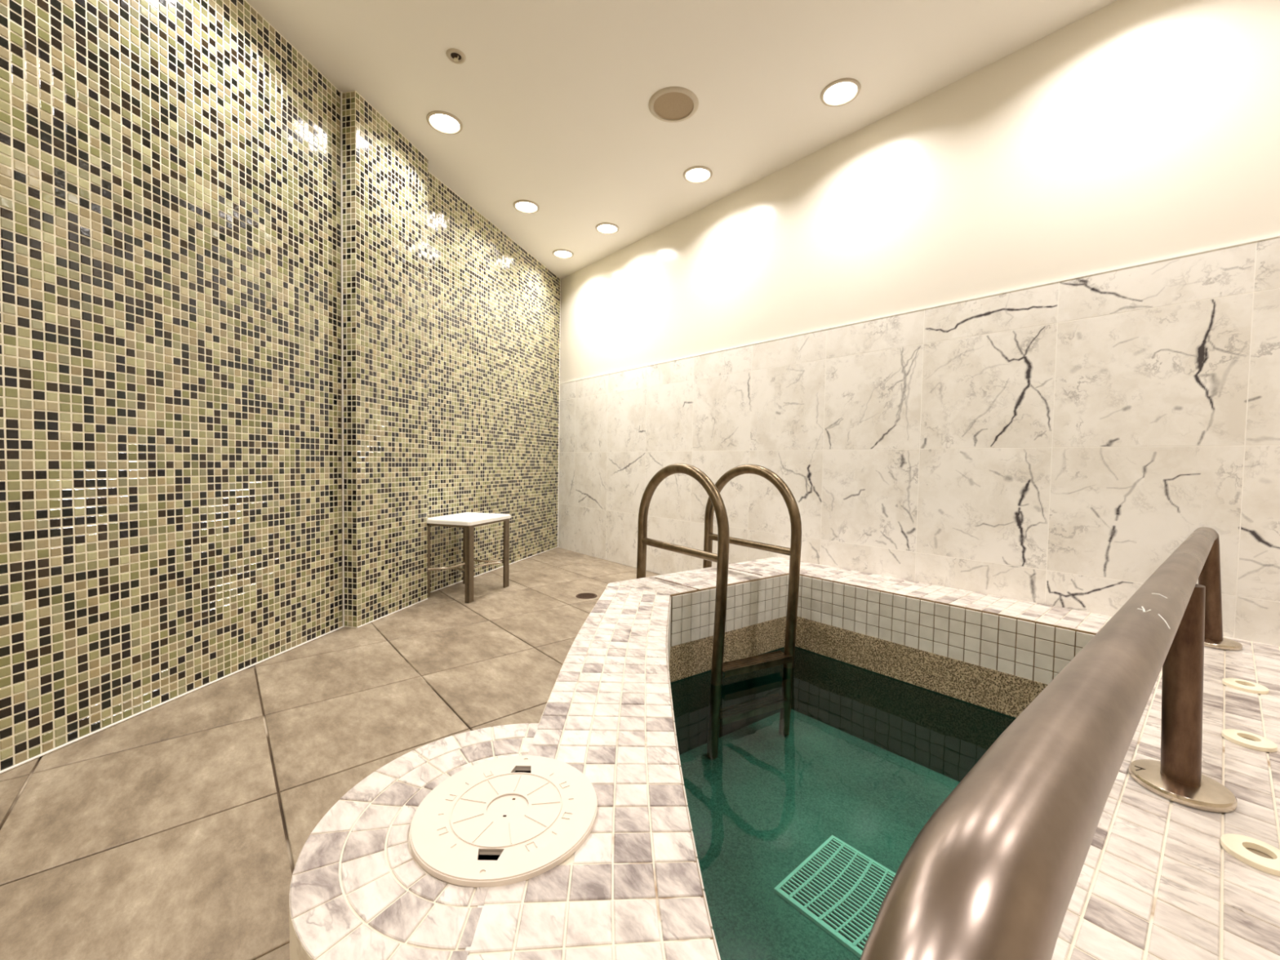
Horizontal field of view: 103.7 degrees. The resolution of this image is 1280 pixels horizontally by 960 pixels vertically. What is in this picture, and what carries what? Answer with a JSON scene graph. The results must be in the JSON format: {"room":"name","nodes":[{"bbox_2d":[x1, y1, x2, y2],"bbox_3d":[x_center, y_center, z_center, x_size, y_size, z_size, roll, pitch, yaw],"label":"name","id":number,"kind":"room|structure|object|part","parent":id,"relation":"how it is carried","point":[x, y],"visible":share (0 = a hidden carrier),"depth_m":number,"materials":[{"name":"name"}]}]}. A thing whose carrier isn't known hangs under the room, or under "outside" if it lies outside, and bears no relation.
{"room":"spa pool room","nodes":[
{"label":"spa pool room","id":0,"kind":"room"},
{"bbox_2d":[0,0,342,771],"bbox_3d":[-1.609,-0.485,1.076,0.117,2.400,2.454,1,2,10],"label":"wall","id":1,"kind":"structure","parent":0,"point":[171,415],"depth_m":1.53,"materials":[{"name":"tile"}]},
{"bbox_2d":[0,626,344,773],"bbox_3d":[-1.566,0.711,1.104,0.005,0.006,2.450,1,2,10],"label":"trim","id":2,"kind":"structure","parent":1,"relation":"attached to","point":[215,681],"depth_m":1.52,"materials":[{"name":"white stone"}]},
{"bbox_2d":[340,91,344,627],"bbox_3d":[-1.343,-0.522,2.272,0.005,2.400,0.006,-1,3,-41],"label":"trim","id":3,"kind":"structure","parent":1,"relation":"attached to","point":[340,91],"depth_m":2.27,"materials":[{"name":"beige tile"}]},
{"bbox_2d":[357,598,427,627],"bbox_3d":[-1.239,0.668,2.553,0.006,0.008,0.511,1,2,12],"label":"trim","id":4,"kind":"structure","parent":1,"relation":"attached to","point":[426,598],"depth_m":2.52,"materials":[{"name":"white stone"}]},
{"bbox_2d":[0,547,660,959],"bbox_3d":[-0.502,0.753,1.224,2.623,0.050,6.699,1,2,-2],"label":"floor","id":5,"kind":"structure","parent":0,"point":[179,828],"depth_m":1.25,"materials":[{"name":"tile"}]},
{"bbox_2d":[426,511,511,603],"bbox_3d":[-1.011,0.436,2.958,0.324,0.446,0.429,2,2,17],"label":"stool","id":6,"kind":"object","parent":5,"relation":"on","point":[468,521],"visible":0.96,"depth_m":2.84,"materials":[{"name":"white plastic"}]},
{"bbox_3d":[-1.195,0.456,2.826,0.024,0.411,0.046,2,2,17],"label":"leg","id":7,"kind":"part","parent":6,"relation":"part of","materials":[{"name":"brown metal"}]},
{"bbox_3d":[-1.091,0.446,3.170,0.024,0.411,0.046,2,2,17],"label":"leg","id":8,"kind":"part","parent":6,"relation":"part of","materials":[{"name":"brown metal"}]},
{"bbox_3d":[-1.008,0.243,2.951,0.300,0.014,0.405,2,2,17],"label":"seat frame","id":9,"kind":"part","parent":6,"relation":"part of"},
{"bbox_3d":[-1.007,0.225,2.950,0.324,0.022,0.429,2,2,17],"label":"seat","id":10,"kind":"part","parent":6,"relation":"part of","materials":[{"name":"white plastic"}]},
{"bbox_3d":[-0.931,0.463,2.746,0.024,0.411,0.046,2,2,17],"label":"leg","id":11,"kind":"part","parent":6,"relation":"part of","materials":[{"name":"brown metal"}]},
{"bbox_3d":[-0.827,0.452,3.090,0.024,0.411,0.046,2,2,17],"label":"leg","id":12,"kind":"part","parent":6,"relation":"part of","materials":[{"name":"brown metal"}]},
{"bbox_2d":[288,583,718,959],"bbox_3d":[-0.170,0.599,1.227,0.556,0.269,1.796,1,2,1],"label":"curb","id":13,"kind":"object","parent":5,"relation":"on","point":[632,890],"visible":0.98,"depth_m":0.65,"materials":[{"name":"tile"}]},
{"bbox_2d":[409,755,597,887],"bbox_3d":[-0.192,0.477,0.730,0.259,0.010,0.259,1,2,0],"label":"lid","id":14,"kind":"object","parent":13,"relation":"on","point":[535,820],"visible":1,"depth_m":0.70,"materials":[{"name":"plastic"}]},
{"bbox_2d":[575,592,597,599],"bbox_3d":[-0.310,0.671,2.916,0.124,0.003,0.124,-1,3,-41],"label":"floor drain","id":15,"kind":"object","parent":5,"relation":"on","point":[584,595],"visible":1,"depth_m":2.91,"materials":[{"name":"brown metal"}]},
{"bbox_2d":[608,556,1112,633],"bbox_3d":[0.771,0.590,1.924,1.118,0.270,1.487,-1,3,-41],"label":"ledge","id":16,"kind":"object","parent":5,"relation":"on","point":[670,584],"visible":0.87,"depth_m":2.11,"materials":[{"name":"tile"}]},
{"bbox_2d":[666,573,1096,959],"bbox_3d":[0.370,0.819,1.402,1.941,0.699,1.301,-1,3,-41],"label":"pool","id":17,"kind":"object","parent":5,"relation":"in","point":[896,698],"visible":0.59,"depth_m":1.90,"materials":[{"name":"liquid"}]},
{"bbox_2d":[636,462,801,758],"bbox_3d":[0.326,0.504,2.244,0.420,1.153,0.629,-1,2,-36],"label":"pool ladder","id":18,"kind":"object","parent":17,"relation":"on","point":[744,710],"visible":0.99,"depth_m":2.10,"materials":[{"name":"metal"}]},
{"bbox_2d":[773,835,895,958],"bbox_3d":[0.583,1.118,1.351,0.310,0.012,0.310,-1,3,-41],"label":"grate","id":19,"kind":"object","parent":17,"relation":"on","point":[838,887],"visible":0.73,"depth_m":1.37,"materials":[{"name":"plastic"}]},
{"bbox_2d":[1051,635,1279,959],"bbox_3d":[1.287,0.657,0.191,2.590,0.269,1.818,-1,3,-41],"label":"pool deck","id":20,"kind":"object","parent":5,"relation":"on","point":[1157,880],"visible":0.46,"depth_m":0.67,"materials":[{"name":"tile"}]},
{"bbox_2d":[859,527,1242,959],"bbox_3d":[0.896,0.305,0.824,2.202,0.379,0.122,-1,3,-39],"label":"handrail","id":21,"kind":"object","parent":20,"relation":"on","point":[993,873],"visible":1,"depth_m":0.22,"materials":[{"name":"metal"}]},
{"bbox_3d":[0.869,0.325,0.806,0.045,0.318,0.052,-1,3,-41],"label":"post","id":22,"kind":"part","parent":21,"relation":"part of","materials":[{"name":"metal"}]},
{"bbox_3d":[1.691,0.307,1.494,0.049,0.334,0.066,-1,3,-41],"label":"post","id":23,"kind":"part","parent":21,"relation":"part of","materials":[{"name":"metal"}]},
{"bbox_2d":[1222,677,1269,694],"bbox_3d":[1.434,0.487,1.192,0.071,0.010,0.071,-1,3,-41],"label":"fitting","id":24,"kind":"object","parent":20,"relation":"on","point":[1252,687],"visible":1,"depth_m":1.18,"materials":[{"name":"plastic"}]},
{"bbox_2d":[1221,728,1277,751],"bbox_3d":[1.151,0.490,0.950,0.067,0.010,0.067,-1,3,-41],"label":"fitting","id":25,"kind":"object","parent":20,"relation":"on","point":[1236,736],"visible":1,"depth_m":0.94,"materials":[{"name":"plastic"}]},
{"bbox_2d":[1220,833,1279,876],"bbox_3d":[0.820,0.495,0.666,0.067,0.010,0.067,-1,3,-41],"label":"fitting","id":26,"kind":"object","parent":20,"relation":"on","point":[1233,844],"visible":1,"depth_m":0.67,"materials":[{"name":"plastic"}]},
{"bbox_2d":[340,90,428,627],"bbox_3d":[-1.296,-0.530,2.528,0.162,2.400,0.517,1,2,12],"label":"wall pier","id":27,"kind":"object","parent":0,"point":[385,180],"visible":1,"depth_m":2.42,"materials":[{"name":"tile"}]},
{"bbox_2d":[427,171,560,591],"bbox_3d":[-1.027,-0.565,3.660,0.114,2.400,1.939,2,2,17],"label":"wall","id":28,"kind":"structure","parent":0,"point":[494,323],"depth_m":3.43,"materials":[{"name":"tile"}]},
{"bbox_2d":[430,546,557,592],"bbox_3d":[-0.983,0.630,3.743,0.005,0.006,1.690,1,2,16],"label":"trim","id":29,"kind":"structure","parent":28,"relation":"attached to","point":[556,547],"depth_m":3.51,"materials":[{"name":"white stone"}]},
{"bbox_2d":[557,278,560,541],"bbox_3d":[-0.729,-0.589,4.512,0.010,2.400,0.012,-1,3,-41],"label":"trim","id":30,"kind":"structure","parent":28,"relation":"attached to","point":[560,278],"depth_m":4.50,"materials":[{"name":"white stone"}]},
{"bbox_2d":[245,0,1117,279],"bbox_3d":[-0.383,-1.720,1.171,4.024,0.100,5.800,-1,3,-41],"label":"ceiling","id":31,"kind":"structure","parent":0,"point":[550,99],"depth_m":2.12,"materials":[{"name":"paint"}]},
{"bbox_2d":[426,110,462,134],"bbox_3d":[-0.940,-1.718,2.422,0.164,0.008,0.164,-1,3,-41],"label":"recessed light","id":32,"kind":"object","parent":31,"relation":"in","point":[442,122],"visible":1,"depth_m":2.42,"materials":[{"name":"white"}]},
{"bbox_2d":[445,48,466,63],"bbox_3d":[-0.740,-1.696,2.022,0.076,0.017,0.076,-1,3,-41],"label":"sprinkler head","id":33,"kind":"object","parent":31,"relation":"attached to","point":[455,55],"visible":1,"depth_m":2.02},
{"bbox_2d":[513,200,539,213],"bbox_3d":[-0.725,-1.741,3.208,0.164,0.008,0.164,-1,3,-41],"label":"recessed light","id":34,"kind":"object","parent":31,"relation":"in","point":[528,206],"visible":1,"depth_m":3.20,"materials":[{"name":"white glass"}]},
{"bbox_2d":[552,248,573,258],"bbox_3d":[-0.600,-1.764,3.927,0.164,0.008,0.164,-1,3,-41],"label":"recessed light","id":35,"kind":"object","parent":31,"relation":"in","point":[560,253],"visible":1,"depth_m":3.92,"materials":[{"name":"white glass"}]},
{"bbox_2d":[595,222,618,234],"bbox_3d":[-0.227,-1.743,3.489,0.164,0.008,0.164,-1,3,-41],"label":"recessed light","id":36,"kind":"object","parent":31,"relation":"in","point":[602,228],"visible":1,"depth_m":3.49,"materials":[{"name":"white"}]},
{"bbox_2d":[648,86,698,122],"bbox_3d":[0.152,-1.695,2.280,0.228,0.008,0.228,-1,3,-41],"label":"ceiling speaker","id":37,"kind":"object","parent":31,"relation":"attached to","point":[670,104],"visible":1,"depth_m":2.27},
{"bbox_2d":[653,92,693,119],"bbox_3d":[0.152,-1.695,2.280,0.182,0.002,0.182,-1,3,-41],"label":"grille","id":38,"kind":"object","parent":37,"relation":"attached to","point":[667,105],"depth_m":2.28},
{"bbox_2d":[683,165,712,183],"bbox_3d":[0.324,-1.711,2.823,0.164,0.008,0.164,-1,3,-41],"label":"recessed light","id":39,"kind":"object","parent":31,"relation":"in","point":[696,174],"visible":1,"depth_m":2.82,"materials":[{"name":"white"}]},
{"bbox_2d":[820,77,861,106],"bbox_3d":[0.871,-1.681,2.186,0.164,0.008,0.164,-1,3,-41],"label":"recessed light","id":40,"kind":"object","parent":31,"relation":"in","point":[839,92],"visible":1,"depth_m":2.18,"materials":[{"name":"white"}]},
{"bbox_2d":[555,0,1279,646],"bbox_3d":[1.106,-0.480,2.474,0.131,2.420,5.750,-1,3,-41],"label":"wall","id":41,"kind":"structure","parent":0,"point":[1013,331],"depth_m":2.02,"materials":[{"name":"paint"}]},
{"bbox_3d":[1.073,-0.761,2.416,0.011,0.004,5.525,-1,3,-41],"label":"tile trim","id":42,"kind":"part","parent":41,"relation":"part of","materials":[{"name":"white plastic"}]}
]}

